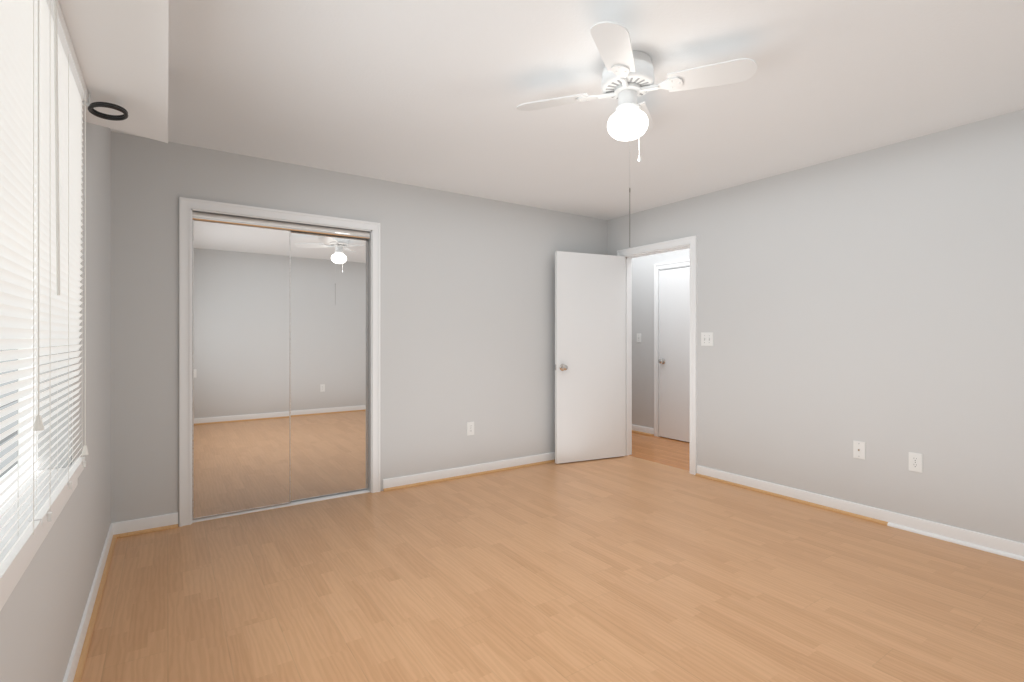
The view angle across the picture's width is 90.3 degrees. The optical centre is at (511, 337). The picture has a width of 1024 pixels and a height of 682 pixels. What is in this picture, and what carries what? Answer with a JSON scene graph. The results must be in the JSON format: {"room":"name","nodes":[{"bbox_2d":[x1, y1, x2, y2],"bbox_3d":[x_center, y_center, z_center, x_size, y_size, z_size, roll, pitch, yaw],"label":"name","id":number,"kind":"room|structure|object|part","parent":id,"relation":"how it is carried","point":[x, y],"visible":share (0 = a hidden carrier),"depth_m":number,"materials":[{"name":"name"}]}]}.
{"room":"empty bedroom","nodes":[
{"label":"empty bedroom","id":0,"kind":"room"},
{"bbox_2d":[0,117,110,681],"bbox_3d":[-1.256,-0.020,1.221,0.150,2.440,4.570,0,0,-34],"label":"wall","id":1,"kind":"structure","parent":0,"point":[42,611],"depth_m":1.98,"materials":[{"name":"grey paint"}]},
{"bbox_2d":[0,177,83,610],"bbox_3d":[-0.973,-0.165,0.851,0.153,1.390,2.320,0,0,-34],"label":"window","id":2,"kind":"structure","parent":1,"relation":"in","point":[10,582],"depth_m":1.44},
{"bbox_2d":[0,0,43,586],"bbox_3d":[-0.894,-0.223,0.879,0.050,1.327,0.762,0,0,-34],"label":"window blind","id":3,"kind":"object","parent":2,"relation":"attached to","point":[18,115],"visible":0.92,"depth_m":1.05,"materials":[{"name":"white plastic"}]},
{"bbox_2d":[29,0,88,524],"bbox_3d":[-1.325,-0.223,1.516,0.050,1.327,0.764,0,0,-34],"label":"window blind","id":4,"kind":"object","parent":2,"relation":"attached to","point":[63,93],"visible":0.81,"depth_m":1.42,"materials":[{"name":"white plastic"}]},
{"bbox_2d":[47,512,51,521],"bbox_3d":[-1.141,0.441,1.257,0.008,0.020,0.012,0,0,-34],"label":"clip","id":5,"kind":"object","parent":4,"relation":"attached to","point":[49,516],"depth_m":1.25,"materials":[{"name":"white plastic"}]},
{"bbox_2d":[63,522,118,681],"bbox_3d":[-1.181,1.156,1.272,0.030,0.088,4.330,0,0,-34],"label":"baseboard","id":6,"kind":"structure","parent":1,"relation":"attached to","point":[75,668],"depth_m":2.13,"materials":[{"name":"white wood"}]},
{"bbox_2d":[296,231,362,238],"bbox_3d":[-1.642,0.187,3.710,1.172,2.026,0.015,0,0,-34],"label":"wall","id":7,"kind":"structure","parent":0,"point":[326,234],"depth_m":3.87,"materials":[{"name":"grey paint"}]},
{"bbox_2d":[111,131,606,525],"bbox_3d":[-0.938,-0.020,4.534,4.390,2.440,0.800,0,0,-34],"label":"wall","id":8,"kind":"structure","parent":0,"point":[467,308],"depth_m":4.09,"materials":[{"name":"grey paint"}]},
{"bbox_2d":[119,513,177,537],"bbox_3d":[-2.234,1.156,3.155,0.278,0.088,0.030,0,0,-34],"label":"baseboard","id":9,"kind":"structure","parent":8,"relation":"attached to","point":[167,521],"depth_m":3.15,"materials":[{"name":"white wood"}]},
{"bbox_2d":[179,197,379,526],"bbox_3d":[-1.608,0.152,3.659,1.312,2.096,0.138,0,0,-34],"label":"trim","id":10,"kind":"structure","parent":8,"relation":"attached to","point":[187,206],"depth_m":3.41,"materials":[{"name":"white wood"}]},
{"bbox_2d":[192,211,369,522],"bbox_3d":[-1.611,0.187,3.663,1.170,2.026,0.088,0,0,-34],"label":"track rail","id":11,"kind":"object","parent":8,"relation":"attached to","point":[220,218],"visible":0.77,"depth_m":3.60,"materials":[{"name":"white metal"}]},
{"bbox_2d":[192,220,290,519],"bbox_3d":[-1.837,0.206,3.488,0.596,1.956,0.016,0,0,-34],"label":"mirrored sliding door","id":12,"kind":"structure","parent":11,"relation":"attached to","point":[241,368],"depth_m":3.47,"materials":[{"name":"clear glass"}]},
{"bbox_2d":[291,231,367,501],"bbox_3d":[-1.379,0.206,3.832,0.596,1.956,0.016,0,0,-34],"label":"mirrored sliding door","id":13,"kind":"structure","parent":11,"relation":"attached to","point":[329,364],"depth_m":3.83,"materials":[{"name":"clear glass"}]},
{"bbox_2d":[383,452,554,491],"bbox_3d":[0.006,1.156,4.666,2.438,0.088,0.040,0,0,-34],"label":"baseboard","id":14,"kind":"structure","parent":8,"relation":"attached to","point":[395,483],"depth_m":4.39,"materials":[{"name":"white wood"}]},
{"bbox_2d":[467,422,473,435],"bbox_3d":[-0.360,0.790,4.437,0.070,0.115,0.008,0,0,-34],"label":"outlet","id":15,"kind":"object","parent":8,"relation":"attached to","point":[470,428],"visible":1,"depth_m":4.43,"materials":[{"name":"white plastic"}]},
{"bbox_2d":[81,432,1023,681],"bbox_3d":[0.533,1.250,3.350,5.500,0.100,6.090,0,0,-34],"label":"floor","id":16,"kind":"structure","parent":0,"point":[628,568],"depth_m":2.41,"materials":[{"name":"laminate"}]},
{"bbox_2d":[110,0,1023,219],"bbox_3d":[0.533,-1.290,3.350,5.500,0.100,6.090,0,0,-34],"label":"ceiling","id":17,"kind":"structure","parent":0,"point":[432,94],"depth_m":2.52,"materials":[{"name":"white paint"}]},
{"bbox_2d":[58,0,168,142],"bbox_3d":[-0.773,-1.063,0.895,0.283,0.353,3.250,0,0,-34],"label":"soffit","id":18,"kind":"structure","parent":17,"relation":"attached to","point":[120,47],"depth_m":1.61,"materials":[{"name":"white paint"}]},
{"bbox_2d":[82,93,127,120],"bbox_3d":[-1.505,-0.854,1.870,0.153,0.064,0.118,0,0,-34],"label":"cable loop","id":19,"kind":"object","parent":18,"relation":"hanging from","point":[93,111],"visible":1,"depth_m":1.87,"materials":[{"name":"black"}]},
{"bbox_2d":[517,21,757,246],"bbox_3d":[0.522,-0.820,2.297,0.791,0.840,0.791,0,0,-24],"label":"ceiling fan","id":20,"kind":"object","parent":17,"relation":"hanging from","point":[627,77],"visible":1,"depth_m":2.21,"materials":[{"name":"white"}]},
{"bbox_3d":[0.522,-0.958,2.297,0.182,0.121,0.182,0,0,-34],"label":"lamp shade","id":21,"kind":"part","parent":20,"relation":"part of","materials":[{"name":"white glass"}]},
{"bbox_2d":[632,248,689,427],"bbox_3d":[1.741,-0.020,5.526,1.160,2.440,3.840,0,0,-34],"label":"wall","id":22,"kind":"structure","parent":0,"point":[643,349],"depth_m":6.38,"materials":[{"name":"grey paint"}]},
{"bbox_2d":[637,333,640,341],"bbox_3d":[1.603,0.000,6.447,0.016,0.115,0.070,0,0,-34],"label":"light switch","id":23,"kind":"object","parent":22,"relation":"attached to","point":[638,337],"visible":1,"depth_m":6.44,"materials":[{"name":"white plastic"}]},
{"bbox_2d":[632,424,653,435],"bbox_3d":[1.398,1.156,6.738,0.030,0.088,1.208,0,0,-34],"label":"baseboard","id":24,"kind":"structure","parent":22,"relation":"attached to","point":[635,428],"depth_m":6.38,"materials":[{"name":"white wood"}]},
{"bbox_2d":[654,259,689,436],"bbox_3d":[2.039,0.152,5.909,0.138,2.096,0.872,0,0,-34],"label":"door frame","id":25,"kind":"structure","parent":22,"relation":"attached to","point":[671,265],"depth_m":6.20,"materials":[{"name":"white wood"}]},
{"bbox_2d":[658,267,689,441],"bbox_3d":[1.999,0.189,5.878,0.167,2.002,0.728,0,0,-34],"label":"closet door","id":26,"kind":"structure","parent":22,"relation":"in","point":[674,354],"depth_m":5.98,"materials":[{"name":"white wood"}]},
{"bbox_2d":[607,109,1023,542],"bbox_3d":[1.842,-0.020,4.236,0.120,2.440,6.090,0,0,-34],"label":"wall","id":27,"kind":"structure","parent":0,"point":[873,299],"depth_m":3.33,"materials":[{"name":"grey paint"}]},
{"bbox_2d":[555,251,624,463],"bbox_3d":[0.764,0.184,5.017,0.792,2.012,0.226,0,0,-34],"label":"bedroom door","id":28,"kind":"structure","parent":27,"relation":"in","point":[589,356],"depth_m":4.96,"materials":[{"name":"white wood"}]},
{"bbox_2d":[617,235,696,474],"bbox_3d":[1.405,0.152,4.882,0.156,2.096,0.942,0,0,-34],"label":"door frame","id":29,"kind":"structure","parent":27,"relation":"attached to","point":[690,242],"depth_m":4.70,"materials":[{"name":"white wood"}]},
{"bbox_2d":[701,332,712,345],"bbox_3d":[1.671,0.010,4.368,0.016,0.115,0.116,0,0,-34],"label":"double light switch","id":30,"kind":"object","parent":27,"relation":"attached to","point":[706,338],"visible":1,"depth_m":4.37,"materials":[{"name":"white plastic"}]},
{"bbox_2d":[853,440,864,458],"bbox_3d":[2.323,0.750,3.408,0.012,0.115,0.070,0,0,-34],"label":"outlet plate","id":31,"kind":"object","parent":27,"relation":"attached to","point":[859,449],"visible":1,"depth_m":3.41,"materials":[{"name":"white plastic"}]},
{"bbox_2d":[695,465,1023,560],"bbox_3d":[2.506,1.156,3.121,0.030,0.088,3.198,0,0,-34],"label":"baseboard","id":32,"kind":"structure","parent":27,"relation":"attached to","point":[932,529],"depth_m":3.30,"materials":[{"name":"white wood"}]},
{"bbox_2d":[909,452,922,472],"bbox_3d":[2.498,0.770,3.153,0.008,0.115,0.070,0,0,-34],"label":"outlet","id":33,"kind":"object","parent":27,"relation":"attached to","point":[915,462],"visible":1,"depth_m":3.15,"materials":[{"name":"white plastic"}]},
{"label":"outside","id":34,"kind":"structure","parent":0,"visible":0},
{"bbox_2d":[0,349,16,477],"bbox_3d":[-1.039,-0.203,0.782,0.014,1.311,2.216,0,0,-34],"label":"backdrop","id":35,"kind":"structure","parent":34,"point":[11,446],"depth_m":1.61,"materials":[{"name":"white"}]}
]}

